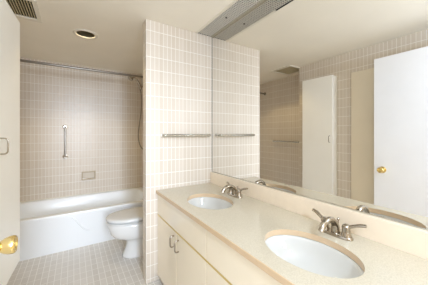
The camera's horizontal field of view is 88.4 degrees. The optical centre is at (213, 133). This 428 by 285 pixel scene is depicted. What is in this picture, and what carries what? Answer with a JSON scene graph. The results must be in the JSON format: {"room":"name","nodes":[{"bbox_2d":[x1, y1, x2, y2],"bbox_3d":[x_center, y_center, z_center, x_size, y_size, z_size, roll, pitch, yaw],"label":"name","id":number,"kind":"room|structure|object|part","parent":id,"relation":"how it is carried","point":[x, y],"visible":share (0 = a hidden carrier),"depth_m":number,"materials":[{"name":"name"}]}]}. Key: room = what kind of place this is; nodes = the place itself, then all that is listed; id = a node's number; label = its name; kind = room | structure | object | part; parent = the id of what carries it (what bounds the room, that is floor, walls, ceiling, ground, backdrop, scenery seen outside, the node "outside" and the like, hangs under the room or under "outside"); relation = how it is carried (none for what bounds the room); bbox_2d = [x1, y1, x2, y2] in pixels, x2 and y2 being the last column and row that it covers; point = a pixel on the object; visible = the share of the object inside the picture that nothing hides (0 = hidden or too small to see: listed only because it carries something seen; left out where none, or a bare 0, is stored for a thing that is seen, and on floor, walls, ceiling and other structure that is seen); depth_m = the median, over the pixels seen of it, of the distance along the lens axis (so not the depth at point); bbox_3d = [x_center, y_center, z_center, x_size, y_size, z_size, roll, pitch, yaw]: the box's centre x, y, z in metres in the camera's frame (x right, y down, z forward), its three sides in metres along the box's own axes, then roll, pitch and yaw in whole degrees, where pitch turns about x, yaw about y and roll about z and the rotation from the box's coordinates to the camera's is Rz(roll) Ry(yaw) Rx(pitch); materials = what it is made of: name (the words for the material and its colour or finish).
{"room":"bathroom","nodes":[
{"label":"bathroom","id":0,"kind":"room"},
{"bbox_2d":[0,235,17,253],"bbox_3d":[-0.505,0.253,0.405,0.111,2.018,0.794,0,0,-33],"label":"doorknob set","id":1,"kind":"structure","parent":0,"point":[9,245],"depth_m":0.68,"materials":[{"name":"gold metal"}]},
{"bbox_2d":[20,57,141,201],"bbox_3d":[-1.928,0.148,3.206,1.947,2.252,0.100,0,0,-33],"label":"wall","id":2,"kind":"structure","parent":0,"point":[101,112],"depth_m":3.13,"materials":[{"name":"tile"}]},
{"bbox_2d":[62,125,67,158],"bbox_3d":[-2.049,0.107,3.030,0.067,0.477,0.067,0,0,-33],"label":"grab bar","id":3,"kind":"object","parent":2,"relation":"attached to","point":[65,156],"visible":1,"depth_m":3.00,"materials":[{"name":"silver metal"}]},
{"bbox_2d":[82,171,95,179],"bbox_3d":[-1.816,0.601,3.192,0.176,0.116,0.045,0,0,-33],"label":"soap dish","id":4,"kind":"object","parent":2,"relation":"attached to","point":[87,175],"visible":1,"depth_m":3.20,"materials":[{"name":"beige ceramic"}]},
{"bbox_2d":[6,239,163,284],"bbox_3d":[-0.560,1.304,1.297,2.350,0.060,4.790,0,0,-33],"label":"floor","id":5,"kind":"structure","parent":0,"point":[102,263],"depth_m":2.10,"materials":[{"name":"tile"}]},
{"bbox_2d":[19,186,142,260],"bbox_3d":[-1.684,1.068,2.824,1.701,0.412,0.806,0,0,-33],"label":"bathtub","id":6,"kind":"object","parent":5,"relation":"on","point":[48,226],"visible":0.83,"depth_m":2.53,"materials":[{"name":"white ceramic"}]},
{"bbox_2d":[106,207,142,257],"bbox_3d":[-0.796,0.901,2.386,0.674,0.746,0.474,0,0,-33],"label":"toilet","id":7,"kind":"object","parent":5,"relation":"on","point":[126,224],"visible":0.41,"depth_m":2.22,"materials":[{"name":"white ceramic"}]},
{"bbox_3d":[-0.881,0.892,2.332,0.469,0.014,0.360,0,0,-33],"label":"seat","id":8,"kind":"part","parent":7,"relation":"part of","materials":[{"name":"white plastic"}]},
{"bbox_3d":[-0.881,0.854,2.332,0.473,0.036,0.364,0,0,-33],"label":"lid","id":9,"kind":"part","parent":7,"relation":"part of","materials":[{"name":"white plastic"}]},
{"bbox_3d":[-0.819,1.089,2.371,0.593,0.370,0.350,0,0,-33],"label":"bowl","id":10,"kind":"part","parent":7,"relation":"part of","materials":[{"name":"white ceramic"}]},
{"bbox_2d":[158,195,281,284],"bbox_3d":[0.242,0.895,1.257,0.597,0.758,1.900,0,0,-33],"label":"vanity cabinet","id":11,"kind":"object","parent":5,"relation":"on","point":[188,253],"visible":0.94,"depth_m":1.33,"materials":[{"name":"beige wood"}]},
{"bbox_3d":[-0.372,0.964,1.746,0.020,0.516,0.410,0,0,-33],"label":"door","id":12,"kind":"part","parent":11,"relation":"part of","materials":[{"name":"beige laminate"}]},
{"bbox_3d":[-0.260,0.606,1.570,0.020,0.176,0.827,0,0,-33],"label":"drawer","id":13,"kind":"part","parent":11,"relation":"part of","materials":[{"name":"beige laminate"}]},
{"bbox_3d":[-0.148,0.964,1.395,0.020,0.516,0.412,0,0,-33],"label":"door","id":14,"kind":"part","parent":11,"relation":"part of","materials":[{"name":"beige laminate"}]},
{"bbox_3d":[0.076,0.964,1.043,0.020,0.516,0.413,0,0,-33],"label":"door","id":15,"kind":"part","parent":11,"relation":"part of","materials":[{"name":"beige laminate"}]},
{"bbox_3d":[0.188,0.606,0.867,0.020,0.176,0.830,0,0,-33],"label":"drawer","id":16,"kind":"part","parent":11,"relation":"part of","materials":[{"name":"beige laminate"}]},
{"bbox_2d":[156,183,427,284],"bbox_3d":[0.239,0.501,1.255,0.553,0.028,1.900,0,0,-33],"label":"countertop","id":17,"kind":"structure","parent":11,"relation":"on","point":[245,226],"depth_m":1.01,"materials":[{"name":"stone"}]},
{"bbox_2d":[188,197,232,209],"bbox_3d":[-0.032,0.587,1.610,0.322,0.140,0.437,0,0,-33],"label":"sink","id":18,"kind":"object","parent":17,"relation":"in","point":[202,202],"visible":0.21,"depth_m":1.77,"materials":[{"name":"white ceramic"}]},
{"bbox_2d":[221,182,247,197],"bbox_3d":[0.123,0.439,1.710,0.164,0.095,0.261,0,0,-33],"label":"faucet","id":19,"kind":"object","parent":17,"relation":"on","point":[232,191],"visible":1,"depth_m":1.69,"materials":[{"name":"silver metal"}]},
{"bbox_3d":[0.119,0.435,1.707,0.154,0.086,0.041,0,0,-33],"label":"spout","id":20,"kind":"part","parent":19,"relation":"part of","materials":[{"name":"silver metal"}]},
{"bbox_3d":[0.163,0.480,1.735,0.058,0.013,0.162,0,0,-33],"label":"plate","id":21,"kind":"part","parent":19,"relation":"part of","materials":[{"name":"silver metal"}]},
{"bbox_3d":[0.214,0.439,1.675,0.102,0.076,0.045,0,0,35],"label":"lever","id":22,"kind":"part","parent":19,"relation":"part of","materials":[{"name":"silver metal"}]},
{"bbox_2d":[265,235,363,278],"bbox_3d":[0.399,0.587,0.933,0.322,0.140,0.437,0,0,-33],"label":"sink","id":23,"kind":"object","parent":17,"relation":"in","point":[313,256],"visible":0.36,"depth_m":1.04,"materials":[{"name":"white ceramic"}]},
{"bbox_2d":[312,208,366,241],"bbox_3d":[0.548,0.439,1.043,0.164,0.095,0.261,0,0,-33],"label":"faucet","id":24,"kind":"object","parent":17,"relation":"on","point":[324,227],"visible":1,"depth_m":1.02,"materials":[{"name":"silver metal"}]},
{"bbox_3d":[0.555,0.439,1.140,0.045,0.076,0.102,0,0,-10],"label":"lever","id":25,"kind":"part","parent":24,"relation":"part of","materials":[{"name":"silver metal"}]},
{"bbox_3d":[0.544,0.435,1.040,0.154,0.086,0.041,0,0,-33],"label":"spout","id":26,"kind":"part","parent":24,"relation":"part of","materials":[{"name":"silver metal"}]},
{"bbox_3d":[0.588,0.480,1.068,0.058,0.013,0.162,0,0,-33],"label":"plate","id":27,"kind":"part","parent":24,"relation":"part of","materials":[{"name":"silver metal"}]},
{"bbox_3d":[0.639,0.439,1.008,0.102,0.076,0.045,0,0,35],"label":"lever","id":28,"kind":"part","parent":24,"relation":"part of","materials":[{"name":"silver metal"}]},
{"bbox_2d":[17,0,264,73],"bbox_3d":[-0.560,-0.984,1.297,2.350,0.010,4.790,0,0,-33],"label":"ceiling","id":29,"kind":"structure","parent":0,"point":[118,24],"depth_m":2.00,"materials":[{"name":"paint"}]},
{"bbox_2d":[6,0,41,22],"bbox_3d":[-1.559,-1.048,1.659,0.383,0.162,0.383,0,0,-33],"label":"ceiling vent","id":30,"kind":"object","parent":29,"relation":"in","point":[22,9],"visible":0.85,"depth_m":1.78,"materials":[{"name":"beige metal"}]},
{"bbox_2d":[73,29,97,38],"bbox_3d":[-1.257,-1.052,2.158,0.218,0.163,0.218,0,0,-33],"label":"recessed light","id":31,"kind":"object","parent":29,"relation":"in","point":[82,33],"visible":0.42,"depth_m":2.20,"materials":[{"name":"beige metal"}]},
{"bbox_2d":[196,0,263,36],"bbox_3d":[0.412,-1.039,1.367,0.189,0.139,1.907,0,0,-33],"label":"light fixture","id":32,"kind":"object","parent":29,"relation":"in","point":[236,9],"visible":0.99,"depth_m":1.83,"materials":[{"name":"grey"}]},
{"bbox_3d":[0.011,-0.981,1.843,0.024,0.015,0.667,0,0,-33],"label":"trim","id":33,"kind":"part","parent":32,"relation":"part of","materials":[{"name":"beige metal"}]},
{"bbox_2d":[142,74,142,186],"bbox_3d":[-0.672,0.148,2.935,0.120,2.252,1.707,0,0,-33],"label":"wall","id":34,"kind":"structure","parent":0,"point":[142,74],"depth_m":3.61,"materials":[{"name":"tile"}]},
{"bbox_2d":[128,76,142,148],"bbox_3d":[-1.058,-0.291,3.140,0.316,1.045,0.075,0,0,-33],"label":"shower","id":35,"kind":"object","parent":34,"relation":"attached to","point":[130,78],"visible":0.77,"depth_m":3.13,"materials":[{"name":"silver metal"}]},
{"bbox_2d":[143,19,211,283],"bbox_3d":[-0.275,0.148,2.117,0.779,2.252,0.100,0,0,-33],"label":"wall partition","id":36,"kind":"structure","parent":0,"point":[177,62],"depth_m":1.99,"materials":[{"name":"tile"}]},
{"bbox_2d":[160,133,210,137],"bbox_3d":[-0.244,0.012,2.033,0.509,0.040,0.074,0,0,-33],"label":"towel bar","id":37,"kind":"object","parent":36,"relation":"attached to","point":[161,134],"visible":1,"depth_m":1.98,"materials":[{"name":"silver metal"}]},
{"bbox_2d":[210,172,427,259],"bbox_3d":[0.484,0.444,1.411,0.026,0.126,1.900,0,0,-33],"label":"backsplash","id":38,"kind":"structure","parent":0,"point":[408,239],"depth_m":1.10,"materials":[{"name":"stone"}]},
{"bbox_3d":[-2.231,0.148,1.982,0.120,2.252,1.640,0,0,-33],"label":"wall","id":39,"kind":"structure","parent":0,"visible":0},
{"bbox_2d":[20,59,142,77],"bbox_3d":[-1.557,-0.776,2.624,1.707,0.059,0.059,0,0,-33],"label":"shower curtain rod","id":40,"kind":"object","parent":39,"relation":"attached to","point":[21,60],"visible":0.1,"depth_m":2.58,"materials":[{"name":"silver metal"}]},
{"bbox_3d":[-1.045,0.148,0.491,0.360,2.252,2.150,0,0,-33],"label":"wall","id":41,"kind":"structure","parent":0,"visible":0},
{"bbox_2d":[0,0,19,284],"bbox_3d":[-1.212,0.048,1.234,0.155,1.548,0.407,0,0,-33],"label":"door","id":42,"kind":"structure","parent":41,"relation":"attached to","point":[9,24],"depth_m":1.23,"materials":[{"name":"beige paint"}]},
{"bbox_3d":[-1.069,0.062,1.123,0.033,0.087,0.007,0,0,-30],"label":"handle","id":43,"kind":"part","parent":42,"relation":"part of","materials":[{"name":"silver metal"}]},
{"bbox_3d":[0.565,0.148,1.417,0.114,2.252,1.983,0,0,-33],"label":"wall","id":44,"kind":"structure","parent":0,"visible":0},
{"bbox_2d":[212,0,427,230],"bbox_3d":[0.492,-0.297,1.417,0.008,1.356,1.902,0,0,-33],"label":"wall mirror","id":45,"kind":"object","parent":44,"relation":"attached to","point":[326,101],"visible":1,"depth_m":1.20,"materials":[{"name":"clear mirror"}]}
]}

